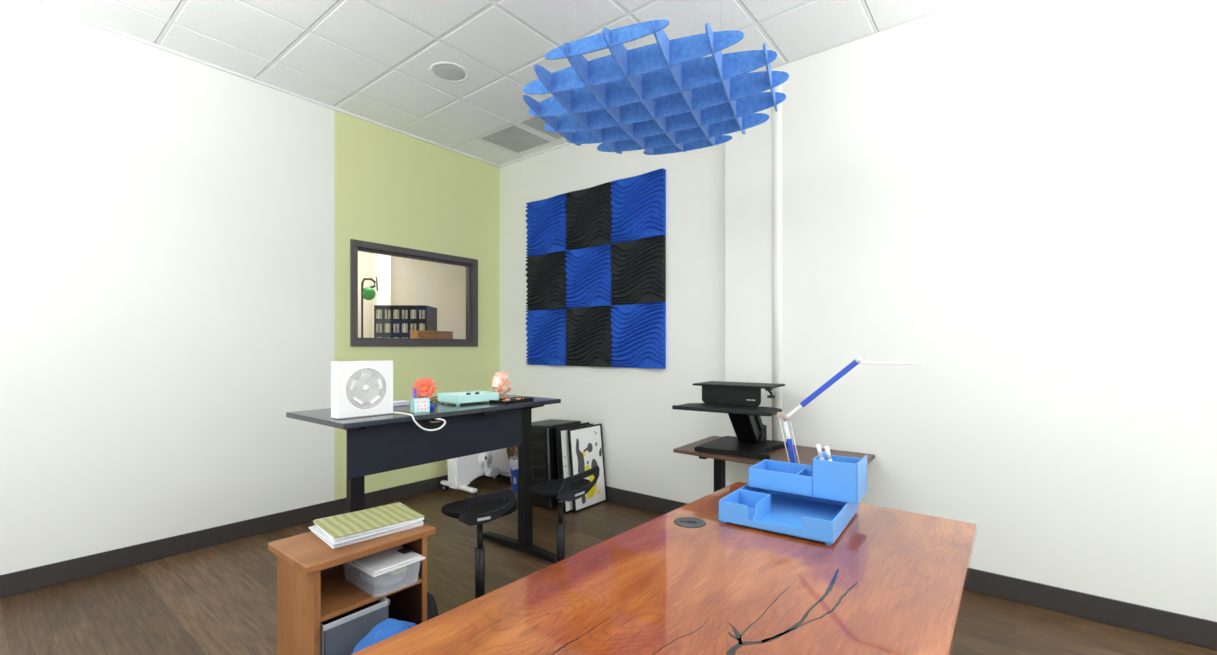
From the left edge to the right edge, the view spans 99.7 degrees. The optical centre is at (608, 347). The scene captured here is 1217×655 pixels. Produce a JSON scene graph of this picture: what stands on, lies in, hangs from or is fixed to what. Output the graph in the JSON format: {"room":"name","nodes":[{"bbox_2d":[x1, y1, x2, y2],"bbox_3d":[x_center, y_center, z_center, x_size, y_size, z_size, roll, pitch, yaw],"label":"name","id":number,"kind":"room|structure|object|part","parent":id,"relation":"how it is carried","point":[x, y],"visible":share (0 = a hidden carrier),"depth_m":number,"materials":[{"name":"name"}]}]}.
{"room":"office","nodes":[
{"label":"office","id":0,"kind":"room"},
{"bbox_2d":[0,0,499,574],"bbox_3d":[-3.118,-0.375,3.939,0.120,3.790,5.900,0,0,38],"label":"wall","id":1,"kind":"structure","parent":0,"point":[167,220],"depth_m":3.79,"materials":[{"name":"white paint"}]},
{"bbox_2d":[0,475,488,597],"bbox_3d":[-3.066,1.451,3.897,0.012,0.138,5.700,0,0,38],"label":"baseboard","id":2,"kind":"structure","parent":1,"relation":"attached to","point":[22,581],"depth_m":3.80,"materials":[{"name":"grey rubber"}]},
{"bbox_2d":[20,0,571,167],"bbox_3d":[-1.916,-2.160,2.986,2.947,0.020,5.700,0,0,38],"label":"trim","id":3,"kind":"structure","parent":1,"relation":"attached to","point":[32,2],"depth_m":4.13,"materials":[{"name":"white"}]},
{"bbox_2d":[350,239,477,346],"bbox_3d":[-1.993,-0.507,5.350,0.150,0.995,1.430,0,0,38],"label":"window","id":4,"kind":"structure","parent":1,"relation":"in","point":[471,265],"depth_m":5.28,"materials":[{"name":"brown metal"}]},
{"bbox_2d":[372,253,390,337],"bbox_3d":[-3.166,-0.130,7.154,0.150,3.300,0.200,0,0,38],"label":"wall","id":5,"kind":"structure","parent":0,"point":[381,264],"depth_m":7.09,"materials":[{"name":"white paint"}]},
{"bbox_2d":[358,251,465,338],"bbox_3d":[-3.631,-0.180,6.769,0.100,3.400,4.300,0,0,38],"label":"wall","id":6,"kind":"structure","parent":0,"point":[441,286],"depth_m":7.76,"materials":[{"name":"beige paint"}]},
{"bbox_2d":[34,0,965,164],"bbox_3d":[-0.355,-2.230,1.749,7.130,0.120,5.900,0,0,38],"label":"ceiling","id":7,"kind":"structure","parent":0,"point":[495,38],"depth_m":3.58,"materials":[{"name":"tile"}]},
{"bbox_2d":[429,62,469,82],"bbox_3d":[-1.252,-2.164,4.048,0.306,0.012,0.306,0,0,38],"label":"ceiling speaker","id":8,"kind":"object","parent":7,"relation":"attached to","point":[451,72],"visible":1,"depth_m":4.03,"materials":[{"name":"white plastic"}]},
{"bbox_2d":[434,65,465,80],"bbox_3d":[-1.252,-2.163,4.048,0.240,0.009,0.240,0,0,38],"label":"grille","id":9,"kind":"object","parent":8,"relation":"attached to","point":[442,72],"depth_m":4.04,"materials":[{"name":"grey"}]},
{"bbox_2d":[476,123,554,154],"bbox_3d":[-0.972,-2.176,5.383,0.580,0.012,0.580,0,0,38],"label":"ceiling vent","id":10,"kind":"object","parent":7,"relation":"in","point":[513,138],"visible":1,"depth_m":5.37,"materials":[{"name":"white metal"}]},
{"bbox_2d":[115,0,971,163],"bbox_3d":[-0.355,-2.187,1.749,6.951,0.027,5.721,0,0,38],"label":"grid","id":11,"kind":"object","parent":7,"relation":"attached to","point":[171,20],"depth_m":3.58,"materials":[{"name":"white"}]},
{"bbox_2d":[515,115,573,141],"bbox_3d":[-0.494,-2.176,5.004,0.580,0.012,0.580,0,0,38],"label":"ceiling vent","id":12,"kind":"object","parent":7,"relation":"in","point":[534,123],"visible":0.41,"depth_m":5.05,"materials":[{"name":"white metal"}]},
{"bbox_2d":[523,0,788,154],"bbox_3d":[0.259,-1.746,2.959,1.480,0.849,1.483,0,0,38],"label":"ceiling baffle","id":13,"kind":"object","parent":7,"relation":"hanging from","point":[661,97],"depth_m":2.77,"materials":[{"name":"blue fabric"}]},
{"bbox_2d":[0,477,1216,654],"bbox_3d":[-0.355,1.570,1.749,7.130,0.100,5.900,0,0,38],"label":"floor","id":14,"kind":"structure","parent":0,"point":[220,599],"depth_m":3.02,"materials":[{"name":"brown wood"}]},
{"bbox_2d":[268,523,435,654],"bbox_3d":[-1.041,1.145,2.108,0.370,0.751,0.512,0,0,38],"label":"bookcase","id":15,"kind":"object","parent":14,"relation":"on","point":[316,583],"visible":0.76,"depth_m":1.99,"materials":[{"name":"brown wood"}]},
{"bbox_3d":[-1.176,1.159,1.941,0.345,0.722,0.022,0,0,38],"label":"panel","id":16,"kind":"part","parent":15,"relation":"part of","materials":[{"name":"brown wood"}]},
{"bbox_3d":[-1.174,1.139,2.212,0.012,0.682,0.404,0,0,38],"label":"panel","id":17,"kind":"part","parent":15,"relation":"part of","materials":[{"name":"brown wood"}]},
{"bbox_2d":[321,597,389,654],"bbox_3d":[-1.056,1.220,2.018,0.307,0.456,0.247,0,0,38],"label":"file box","id":18,"kind":"object","parent":15,"relation":"on","point":[340,634],"visible":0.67,"depth_m":1.91,"materials":[{"name":"grey plastic"}]},
{"bbox_2d":[311,525,422,548],"bbox_3d":[-1.023,0.765,2.180,0.275,0.006,0.360,0,0,44],"label":"folder","id":19,"kind":"object","parent":15,"relation":"on","point":[419,525],"visible":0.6,"depth_m":2.07,"materials":[{"name":"white paper"}]},
{"bbox_2d":[317,523,423,546],"bbox_3d":[-1.019,0.759,2.176,0.275,0.006,0.360,0,0,44],"label":"folder","id":20,"kind":"object","parent":19,"relation":"on","point":[372,536],"visible":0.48,"depth_m":2.06,"materials":[{"name":"white paper"}]},
{"bbox_2d":[314,522,422,534],"bbox_3d":[-1.021,0.752,2.183,0.360,0.006,0.275,0,0,-44],"label":"folder","id":21,"kind":"object","parent":20,"relation":"on","point":[420,522],"visible":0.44,"depth_m":2.16,"materials":[{"name":"white paper"}]},
{"bbox_2d":[309,520,422,545],"bbox_3d":[-1.019,0.746,2.162,0.275,0.006,0.360,0,0,42],"label":"folder","id":22,"kind":"object","parent":21,"relation":"on","point":[316,529],"visible":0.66,"depth_m":2.05,"materials":[{"name":"grey paper"}]},
{"bbox_2d":[313,502,424,540],"bbox_3d":[-1.019,0.739,2.189,0.360,0.006,0.275,0,0,-44],"label":"folder","id":23,"kind":"object","parent":22,"relation":"on","point":[377,529],"visible":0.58,"depth_m":2.07,"materials":[{"name":"white paper"}]},
{"bbox_2d":[316,502,423,538],"bbox_3d":[-1.021,0.732,2.194,0.360,0.006,0.275,0,0,-43],"label":"folder","id":24,"kind":"object","parent":23,"relation":"on","point":[399,502],"visible":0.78,"depth_m":2.16,"materials":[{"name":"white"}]},
{"bbox_3d":[-1.041,0.981,2.106,0.329,0.018,0.404,0,0,38],"label":"shelf","id":25,"kind":"part","parent":15,"relation":"part of","materials":[{"name":"brown wood"}]},
{"bbox_2d":[347,546,424,585],"bbox_3d":[-0.947,0.915,2.138,0.304,0.112,0.220,0,0,38],"label":"storage box","id":26,"kind":"object","parent":15,"relation":"on","point":[389,566],"visible":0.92,"depth_m":2.07,"materials":[{"name":"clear plastic"}]},
{"bbox_3d":[-0.911,1.159,2.275,0.345,0.722,0.022,0,0,38],"label":"panel","id":27,"kind":"part","parent":15,"relation":"part of","materials":[{"name":"brown wood"}]},
{"bbox_2d":[352,618,416,653],"bbox_3d":[-0.771,1.252,1.843,0.304,0.529,0.411,0,0,38],"label":"fabric bag","id":28,"kind":"object","parent":14,"relation":"on","point":[390,627],"visible":0.42,"depth_m":1.81,"materials":[{"name":"blue fabric"}]},
{"bbox_2d":[286,394,560,563],"bbox_3d":[-1.082,0.953,3.400,0.880,1.135,1.585,0,0,38],"label":"desk","id":29,"kind":"object","parent":14,"relation":"on","point":[376,444],"visible":0.81,"depth_m":3.14,"materials":[{"name":"black laminate"},{"name":"dark grey metal"}]},
{"bbox_3d":[-1.518,0.438,2.938,0.630,0.045,0.060,0,0,38],"label":"support arm","id":30,"kind":"part","parent":29,"relation":"part of","materials":[{"name":"black"}]},
{"bbox_3d":[-1.405,0.682,2.849,0.058,0.475,0.076,0,0,38],"label":"leg","id":31,"kind":"part","parent":29,"relation":"part of","materials":[{"name":"black metal"}]},
{"bbox_2d":[331,360,392,418],"bbox_3d":[-1.381,0.230,2.886,0.099,0.308,0.306,0,0,40],"label":"desk fan","id":32,"kind":"object","parent":29,"relation":"on","point":[358,388],"visible":1,"depth_m":2.84,"materials":[{"name":"white plastic"}]},
{"bbox_2d":[346,369,385,408],"bbox_3d":[-1.351,0.229,2.861,0.008,0.226,0.226,0,0,40],"label":"grille","id":33,"kind":"object","parent":32,"relation":"attached to","point":[366,389],"depth_m":2.86,"materials":[{"name":"white plastic"}]},
{"bbox_2d":[393,400,408,405],"bbox_3d":[-1.410,0.370,3.389,0.080,0.027,0.160,0,0,38],"label":"notepad","id":34,"kind":"object","parent":29,"relation":"on","point":[401,402],"visible":0.51,"depth_m":3.39,"materials":[{"name":"white paper"}]},
{"bbox_2d":[393,412,445,430],"bbox_3d":[-1.098,0.425,2.988,0.169,0.115,0.240,0,0,38],"label":"power cord","id":35,"kind":"object","parent":29,"relation":"on","point":[411,415],"visible":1,"depth_m":2.93,"materials":[{"name":"white plastic"}]},
{"bbox_2d":[410,397,429,412],"bbox_3d":[-1.127,0.342,3.069,0.090,0.085,0.091,0,0,-34],"label":"pencil holder","id":36,"kind":"object","parent":29,"relation":"on","point":[417,405],"visible":0.93,"depth_m":3.03,"materials":[{"name":"teal plastic"}]},
{"bbox_3d":[-1.100,0.341,3.033,0.056,0.058,0.001,0,0,-34],"label":"print panel","id":37,"kind":"part","parent":36,"relation":"part of","materials":[{"name":"paper"}]},
{"bbox_2d":[411,377,436,397],"bbox_3d":[-1.104,0.279,3.071,0.147,0.204,0.058,0,0,-10],"label":"flower","id":38,"kind":"object","parent":36,"relation":"in","point":[425,388],"visible":0.97,"depth_m":3.07,"materials":[{"name":"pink plant"}]},
{"bbox_3d":[-0.997,0.553,3.170,0.010,0.277,1.210,0,0,38],"label":"panel","id":39,"kind":"part","parent":29,"relation":"part of","materials":[{"name":"grey plastic"}]},
{"bbox_2d":[438,390,498,404],"bbox_3d":[-0.980,0.351,3.589,0.250,0.066,0.339,0,0,43],"label":"paper tray","id":40,"kind":"object","parent":29,"relation":"on","point":[457,398],"visible":0.97,"depth_m":3.51,"materials":[{"name":"teal plastic"}]},
{"bbox_2d":[491,371,510,398],"bbox_3d":[-0.819,0.283,3.898,0.143,0.203,0.159,0,0,2],"label":"salt lamp","id":41,"kind":"object","parent":29,"relation":"on","point":[500,383],"visible":0.79,"depth_m":3.85,"materials":[{"name":"orange stone"}]},
{"bbox_2d":[489,397,533,403],"bbox_3d":[-0.689,0.375,3.659,0.150,0.018,0.300,0,0,32],"label":"tray","id":42,"kind":"object","parent":29,"relation":"on","point":[500,401],"visible":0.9,"depth_m":3.62,"materials":[{"name":"black plastic"}]},
{"bbox_3d":[-0.622,1.192,3.836,0.070,0.585,0.090,0,0,38],"label":"leg","id":43,"kind":"part","parent":29,"relation":"part of","materials":[{"name":"black metal"}]},
{"bbox_3d":[-0.622,0.682,3.836,0.058,0.475,0.076,0,0,38],"label":"leg","id":44,"kind":"part","parent":29,"relation":"part of","materials":[{"name":"black metal"}]},
{"bbox_3d":[-0.736,0.438,3.926,0.630,0.045,0.060,0,0,38],"label":"support arm","id":45,"kind":"part","parent":29,"relation":"part of","materials":[{"name":"black"}]},
{"bbox_2d":[427,591,437,619],"bbox_3d":[-0.959,1.355,2.550,0.202,0.323,0.200,0,0,38],"label":"cloth bag","id":46,"kind":"object","parent":14,"relation":"on","point":[432,611],"visible":0.13,"depth_m":2.54,"materials":[{"name":"black fabric"}]},
{"bbox_2d":[440,448,510,496],"bbox_3d":[-1.362,1.092,5.526,0.560,0.856,0.790,0,0,38],"label":"exercise bike","id":47,"kind":"object","parent":14,"relation":"on","point":[463,470],"visible":0.67,"depth_m":5.37,"materials":[{"name":"white plastic"}]},
{"bbox_3d":[-1.296,1.260,5.436,0.015,0.140,0.030,0,0,38],"label":"crank arm","id":48,"kind":"part","parent":47,"relation":"part of","materials":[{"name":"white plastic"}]},
{"bbox_2d":[441,488,516,598],"bbox_3d":[-0.696,1.124,2.783,0.414,0.792,0.343,0,0,-2],"label":"stool","id":49,"kind":"object","parent":14,"relation":"on","point":[478,510],"visible":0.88,"depth_m":2.72,"materials":[{"name":"black plastic"}]},
{"bbox_3d":[-0.701,0.884,2.795,0.406,0.062,0.274,0,0,-2],"label":"seat","id":50,"kind":"part","parent":49,"relation":"part of","materials":[{"name":"black fabric"}]},
{"bbox_3d":[-0.701,1.290,2.795,0.053,0.400,0.053,0,0,-2],"label":"post","id":51,"kind":"part","parent":49,"relation":"part of","materials":[{"name":"black plastic"}]},
{"bbox_3d":[-0.641,0.882,2.643,0.067,0.024,0.005,0,0,-7],"label":"label plate","id":52,"kind":"part","parent":49,"relation":"part of","materials":[{"name":"grey plastic"}]},
{"bbox_3d":[-0.630,0.824,2.651,0.296,0.192,0.072,0,0,-5],"label":"rim handle","id":53,"kind":"part","parent":49,"relation":"part of","materials":[{"name":"black plastic"}]},
{"bbox_2d":[497,446,517,479],"bbox_3d":[-1.037,1.210,5.840,0.720,0.620,0.103,0,0,38],"label":"base cabinet","id":54,"kind":"object","parent":14,"relation":"on","point":[512,452],"visible":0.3,"depth_m":5.85,"materials":[{"name":"wood"}]},
{"bbox_3d":[-1.058,1.180,5.814,0.680,0.520,0.004,0,0,38],"label":"door","id":55,"kind":"part","parent":54,"relation":"part of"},
{"bbox_2d":[510,460,517,492],"bbox_3d":[-0.924,1.339,5.466,0.266,0.362,0.267,0,0,38],"label":"waste bin","id":56,"kind":"object","parent":14,"relation":"on","point":[513,464],"visible":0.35,"depth_m":5.37,"materials":[{"name":"blue plastic"}]},
{"bbox_2d":[518,419,580,509],"bbox_3d":[-0.570,1.135,5.064,0.491,0.806,0.500,0,0,38],"label":"case","id":57,"kind":"object","parent":14,"relation":"on","point":[544,450],"visible":0.34,"depth_m":4.81,"materials":[{"name":"black plastic"}]},
{"bbox_3d":[-0.548,1.115,4.738,0.016,0.730,0.016,-4,-2,38],"label":"edge trim","id":58,"kind":"part","parent":57,"relation":"part of","materials":[{"name":"grey"}]},
{"bbox_2d":[529,465,599,562],"bbox_3d":[-0.289,1.124,3.189,0.414,0.792,0.343,0,0,-32],"label":"stool","id":59,"kind":"object","parent":14,"relation":"on","point":[571,488],"visible":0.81,"depth_m":3.17,"materials":[{"name":"black plastic"}]},
{"bbox_3d":[-0.299,0.884,3.197,0.406,0.062,0.274,0,0,-32],"label":"seat","id":60,"kind":"part","parent":59,"relation":"part of","materials":[{"name":"black fabric"}]},
{"bbox_3d":[-0.299,1.290,3.197,0.053,0.400,0.053,0,0,-32],"label":"post","id":61,"kind":"part","parent":59,"relation":"part of","materials":[{"name":"black plastic"}]},
{"bbox_3d":[-0.167,0.824,3.107,0.296,0.192,0.072,0,0,-34],"label":"rim handle","id":62,"kind":"part","parent":59,"relation":"part of","materials":[{"name":"black plastic"}]},
{"bbox_2d":[555,422,589,478],"bbox_3d":[-0.317,1.132,4.918,0.082,0.776,0.465,0,0,38],"label":"framed print","id":63,"kind":"object","parent":14,"relation":"on","point":[557,428],"visible":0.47,"depth_m":4.75,"materials":[{"name":"black plastic"}]},
{"bbox_2d":[558,423,592,513],"bbox_3d":[-0.282,1.137,4.894,0.092,0.767,0.480,0,0,38],"label":"framed print","id":64,"kind":"object","parent":14,"relation":"on","point":[562,433],"visible":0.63,"depth_m":4.75,"materials":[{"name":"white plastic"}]},
{"bbox_2d":[567,423,606,512],"bbox_3d":[-0.197,1.140,4.925,0.097,0.762,0.475,0,0,38],"label":"framed print","id":65,"kind":"object","parent":14,"relation":"on","point":[585,443],"visible":0.86,"depth_m":4.93,"materials":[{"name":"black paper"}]},
{"bbox_2d":[351,482,976,654],"bbox_3d":[0.423,1.140,1.682,1.166,0.760,2.322,0,0,38],"label":"wood table","id":66,"kind":"object","parent":14,"relation":"on","point":[893,581],"visible":0.95,"depth_m":1.55,"materials":[{"name":"brown wood"}]},
{"bbox_2d":[674,517,705,527],"bbox_3d":[0.353,0.757,2.228,0.140,0.005,0.140,0,0,0],"label":"cable grommet","id":67,"kind":"object","parent":66,"relation":"on","point":[687,522],"visible":1,"depth_m":2.22,"materials":[{"name":"grey plastic"}]},
{"bbox_2d":[719,483,858,544],"bbox_3d":[0.818,0.711,2.300,0.465,0.096,0.520,0,0,36],"label":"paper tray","id":68,"kind":"object","parent":66,"relation":"on","point":[808,517],"visible":0.91,"depth_m":2.22,"materials":[{"name":"blue plastic"}]},
{"bbox_2d":[748,451,866,503],"bbox_3d":[0.926,0.577,2.396,0.475,0.168,0.237,0,0,36],"label":"desk organizer","id":69,"kind":"object","parent":68,"relation":"on","point":[843,478],"visible":0.98,"depth_m":2.28,"materials":[{"name":"blue plastic"}]},
{"bbox_2d":[816,444,823,459],"bbox_3d":[0.972,0.536,2.317,0.078,0.203,0.018,0,0,-17],"label":"marker","id":70,"kind":"object","parent":69,"relation":"in","point":[818,446],"visible":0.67,"depth_m":2.31,"materials":[{"name":"white plastic"}]},
{"bbox_2d":[824,446,831,460],"bbox_3d":[1.000,0.538,2.295,0.078,0.199,0.018,0,0,-17],"label":"marker","id":71,"kind":"object","parent":69,"relation":"in","point":[827,450],"visible":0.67,"depth_m":2.28,"materials":[{"name":"white plastic"}]},
{"bbox_2d":[777,357,923,463],"bbox_3d":[1.168,0.451,2.546,0.677,0.808,0.072,0,0,38],"label":"lamp","id":72,"kind":"object","parent":66,"relation":"attached to","point":[857,360],"visible":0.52,"depth_m":2.63,"materials":[{"name":"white metal"}]},
{"bbox_3d":[0.948,0.540,2.738,0.090,0.361,0.006,0,0,38],"label":"tension rod","id":73,"kind":"part","parent":72,"relation":"part of","materials":[{"name":"white metal"}]},
{"bbox_3d":[0.979,0.603,2.714,0.073,0.238,0.016,0,0,38],"label":"arm","id":74,"kind":"part","parent":72,"relation":"part of","materials":[{"name":"blue"}]},
{"bbox_3d":[0.991,0.542,2.704,0.068,0.296,0.004,0,0,38],"label":"support rod","id":75,"kind":"part","parent":72,"relation":"part of","materials":[{"name":"white plastic"}]},
{"bbox_3d":[1.120,0.182,2.602,0.292,0.261,0.014,0,0,38],"label":"arm","id":76,"kind":"part","parent":72,"relation":"part of","materials":[{"name":"blue metal"}]},
{"bbox_2d":[673,436,874,491],"bbox_3d":[1.131,1.130,3.640,1.230,0.780,0.740,0,0,38],"label":"desk","id":77,"kind":"object","parent":14,"relation":"on","point":[805,454],"visible":0.19,"depth_m":3.62,"materials":[{"name":"laminate"}]},
{"bbox_3d":[0.835,1.140,3.855,0.060,0.700,0.080,0,0,38],"label":"leg","id":78,"kind":"part","parent":77,"relation":"part of","materials":[{"name":"black metal"}]},
{"bbox_2d":[672,381,787,459],"bbox_3d":[0.921,0.503,3.683,0.684,0.472,0.718,0,0,34],"label":"standing desk converter","id":79,"kind":"object","parent":77,"relation":"on","point":[741,401],"visible":0.99,"depth_m":3.65,"materials":[{"name":"black metal"}]},
{"bbox_3d":[0.878,0.347,3.691,0.440,0.133,0.015,0,0,34],"label":"plate","id":80,"kind":"part","parent":79,"relation":"part of","materials":[{"name":"black"}]},
{"bbox_2d":[692,381,784,388],"bbox_3d":[0.959,0.344,3.783,0.603,0.154,0.389,0,0,38],"label":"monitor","id":81,"kind":"object","parent":79,"relation":"on","point":[710,384],"depth_m":3.70,"materials":[{"name":"black plastic"}]},
{"bbox_3d":[0.987,0.722,3.728,0.528,0.034,0.570,0,0,34],"label":"plate","id":82,"kind":"part","parent":79,"relation":"part of","materials":[{"name":"black"}]},
{"bbox_3d":[1.002,0.567,3.748,0.150,0.285,0.360,0,0,34],"label":"lift arm","id":83,"kind":"part","parent":79,"relation":"part of","materials":[{"name":"black plastic"}]},
{"bbox_3d":[1.118,0.312,3.542,0.075,0.063,0.110,0,0,34],"label":"release lever","id":84,"kind":"part","parent":79,"relation":"part of","materials":[{"name":"black plastic"}]},
{"bbox_2d":[500,143,724,503],"bbox_3d":[-0.109,-0.375,5.267,2.947,3.790,0.120,0,0,38],"label":"wall","id":85,"kind":"structure","parent":0,"point":[641,429],"depth_m":4.78,"materials":[{"name":"white paint"}]},
{"bbox_2d":[525,309,566,365],"bbox_3d":[-0.682,-0.109,5.609,0.604,0.604,0.060,0,0,38],"label":"acoustic panel","id":86,"kind":"object","parent":85,"relation":"attached to","point":[546,331],"visible":0.99,"depth_m":5.61,"materials":[{"name":"blue fabric"}]},
{"bbox_2d":[525,193,566,256],"bbox_3d":[-0.682,-1.323,5.609,0.604,0.604,0.060,0,0,38],"label":"acoustic panel","id":87,"kind":"object","parent":85,"relation":"attached to","point":[546,221],"visible":0.99,"depth_m":5.61,"materials":[{"name":"blue fabric"}]},
{"bbox_2d":[525,251,567,310],"bbox_3d":[-0.682,-0.716,5.609,0.604,0.604,0.060,0,0,38],"label":"acoustic panel","id":88,"kind":"object","parent":85,"relation":"attached to","point":[546,280],"visible":0.99,"depth_m":5.61,"materials":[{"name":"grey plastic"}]},
{"bbox_2d":[565,306,612,366],"bbox_3d":[-0.206,-0.109,5.232,0.604,0.604,0.060,0,0,38],"label":"acoustic panel","id":89,"kind":"object","parent":85,"relation":"attached to","point":[588,334],"visible":1,"depth_m":5.22,"materials":[{"name":"black fabric"}]},
{"bbox_2d":[565,244,612,307],"bbox_3d":[-0.206,-0.716,5.232,0.604,0.604,0.060,0,0,38],"label":"acoustic panel","id":90,"kind":"object","parent":85,"relation":"attached to","point":[588,276],"visible":0.99,"depth_m":5.23,"materials":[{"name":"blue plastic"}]},
{"bbox_2d":[565,182,612,250],"bbox_3d":[-0.206,-1.323,5.232,0.604,0.604,0.060,0,0,38],"label":"acoustic panel","id":91,"kind":"object","parent":85,"relation":"attached to","point":[588,212],"visible":0.98,"depth_m":5.22,"materials":[{"name":"black fabric"}]},
{"bbox_2d":[610,302,665,368],"bbox_3d":[0.270,-0.109,4.855,0.604,0.604,0.060,0,0,38],"label":"acoustic panel","id":92,"kind":"object","parent":85,"relation":"attached to","point":[638,333],"visible":1,"depth_m":4.84,"materials":[{"name":"blue fabric"}]},
{"bbox_2d":[610,235,665,304],"bbox_3d":[0.270,-0.716,4.855,0.604,0.604,0.060,0,0,38],"label":"acoustic panel","id":93,"kind":"object","parent":85,"relation":"attached to","point":[638,270],"visible":1,"depth_m":4.84,"materials":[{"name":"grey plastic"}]},
{"bbox_2d":[610,168,665,242],"bbox_3d":[0.270,-1.323,4.855,0.604,0.604,0.060,0,0,38],"label":"acoustic panel","id":94,"kind":"object","parent":85,"relation":"attached to","point":[638,203],"visible":1,"depth_m":4.84,"materials":[{"name":"blue fabric"}]},
{"bbox_2d":[606,486,687,513],"bbox_3d":[-0.145,1.451,5.211,2.935,0.138,0.012,0,0,38],"label":"baseboard","id":95,"kind":"structure","parent":85,"relation":"attached to","point":[652,503],"depth_m":4.83,"materials":[{"name":"grey rubber"}]},
{"bbox_2d":[725,0,1216,621],"bbox_3d":[2.624,-0.375,3.056,4.083,3.790,0.190,0,0,38],"label":"wall","id":96,"kind":"structure","parent":0,"point":[1013,200],"depth_m":3.08,"materials":[{"name":"white paint"}]},
{"bbox_2d":[772,70,781,440],"bbox_3d":[1.323,-0.311,3.998,0.092,3.662,0.092,0,0,38],"label":"trim","id":97,"kind":"structure","parent":96,"relation":"attached to","point":[776,116],"depth_m":3.96,"materials":[{"name":"white paint"}]},
{"bbox_2d":[965,568,1216,649],"bbox_3d":[2.522,1.451,3.008,3.983,0.138,0.012,0,0,38],"label":"baseboard","id":98,"kind":"structure","parent":96,"relation":"attached to","point":[1180,627],"depth_m":2.84,"materials":[{"name":"grey rubber"}]},
{"bbox_3d":[-2.828,1.570,6.133,2.150,0.100,4.500,0,0,38],"label":"floor","id":99,"kind":"structure","parent":0,"visible":0},
{"bbox_3d":[-2.466,0.770,5.719,0.930,1.500,3.900,0,0,38],"label":"countertop","id":100,"kind":"structure","parent":99,"relation":"on","visible":0},
{"bbox_2d":[361,277,377,337],"bbox_3d":[-2.732,-0.396,5.810,0.150,0.830,0.253,0,0,38],"label":"stand","id":101,"kind":"object","parent":100,"relation":"on","point":[368,293],"visible":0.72,"depth_m":5.76,"materials":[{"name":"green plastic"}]},
{"bbox_2d":[374,305,436,337],"bbox_3d":[-2.422,-0.235,6.154,0.608,0.508,0.432,0,0,-2],"label":"rack","id":102,"kind":"object","parent":100,"relation":"on","point":[390,321],"visible":0.7,"depth_m":5.95,"materials":[{"name":"black plastic"}]},
{"bbox_3d":[-2.658,-0.385,5.944,0.064,0.104,0.016,0,0,-2],"label":"drawer","id":103,"kind":"part","parent":102,"relation":"part of","materials":[{"name":"white plastic"}]},
{"bbox_3d":[-2.658,-0.225,5.944,0.064,0.104,0.016,0,0,-2],"label":"drawer","id":104,"kind":"part","parent":102,"relation":"part of","materials":[{"name":"white plastic"}]},
{"bbox_3d":[-2.560,-0.385,5.948,0.064,0.104,0.016,0,0,-2],"label":"drawer","id":105,"kind":"part","parent":102,"relation":"part of","materials":[{"name":"white plastic"}]},
{"bbox_3d":[-2.560,-0.225,5.948,0.064,0.104,0.016,0,0,-2],"label":"drawer","id":106,"kind":"part","parent":102,"relation":"part of","materials":[{"name":"white plastic"}]},
{"bbox_3d":[-2.462,-0.385,5.952,0.064,0.104,0.016,0,0,-2],"label":"drawer","id":107,"kind":"part","parent":102,"relation":"part of","materials":[{"name":"white plastic"}]},
{"bbox_3d":[-2.462,-0.225,5.952,0.064,0.104,0.016,0,0,-2],"label":"drawer","id":108,"kind":"part","parent":102,"relation":"part of","materials":[{"name":"white plastic"}]},
{"bbox_3d":[-2.364,-0.385,5.956,0.064,0.104,0.016,0,0,-2],"label":"drawer","id":109,"kind":"part","parent":102,"relation":"part of","materials":[{"name":"white plastic"}]},
{"bbox_3d":[-2.364,-0.225,5.956,0.064,0.104,0.016,0,0,-2],"label":"drawer","id":110,"kind":"part","parent":102,"relation":"part of","materials":[{"name":"white plastic"}]},
{"bbox_3d":[-2.266,-0.385,5.960,0.064,0.104,0.016,0,0,-2],"label":"drawer","id":111,"kind":"part","parent":102,"relation":"part of","materials":[{"name":"white plastic"}]},
{"bbox_3d":[-2.168,-0.385,5.964,0.064,0.104,0.016,0,0,-2],"label":"drawer","id":112,"kind":"part","parent":102,"relation":"part of","materials":[{"name":"white plastic"}]},
{"bbox_3d":[-2.168,-0.225,5.964,0.064,0.104,0.016,0,0,-2],"label":"drawer","id":113,"kind":"part","parent":102,"relation":"part of","materials":[{"name":"white plastic"}]},
{"bbox_2d":[410,330,452,338],"bbox_3d":[-1.985,-0.084,5.771,0.168,0.205,0.448,0,0,38],"label":"wooden box","id":114,"kind":"object","parent":100,"relation":"on","point":[422,334],"visible":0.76,"depth_m":5.68,"materials":[{"name":"brown wood"}]},
{"bbox_3d":[-1.985,-0.178,5.771,0.168,0.015,0.448,0,0,38],"label":"lid","id":115,"kind":"part","parent":114,"relation":"part of","materials":[{"name":"brown wood"}]}
]}

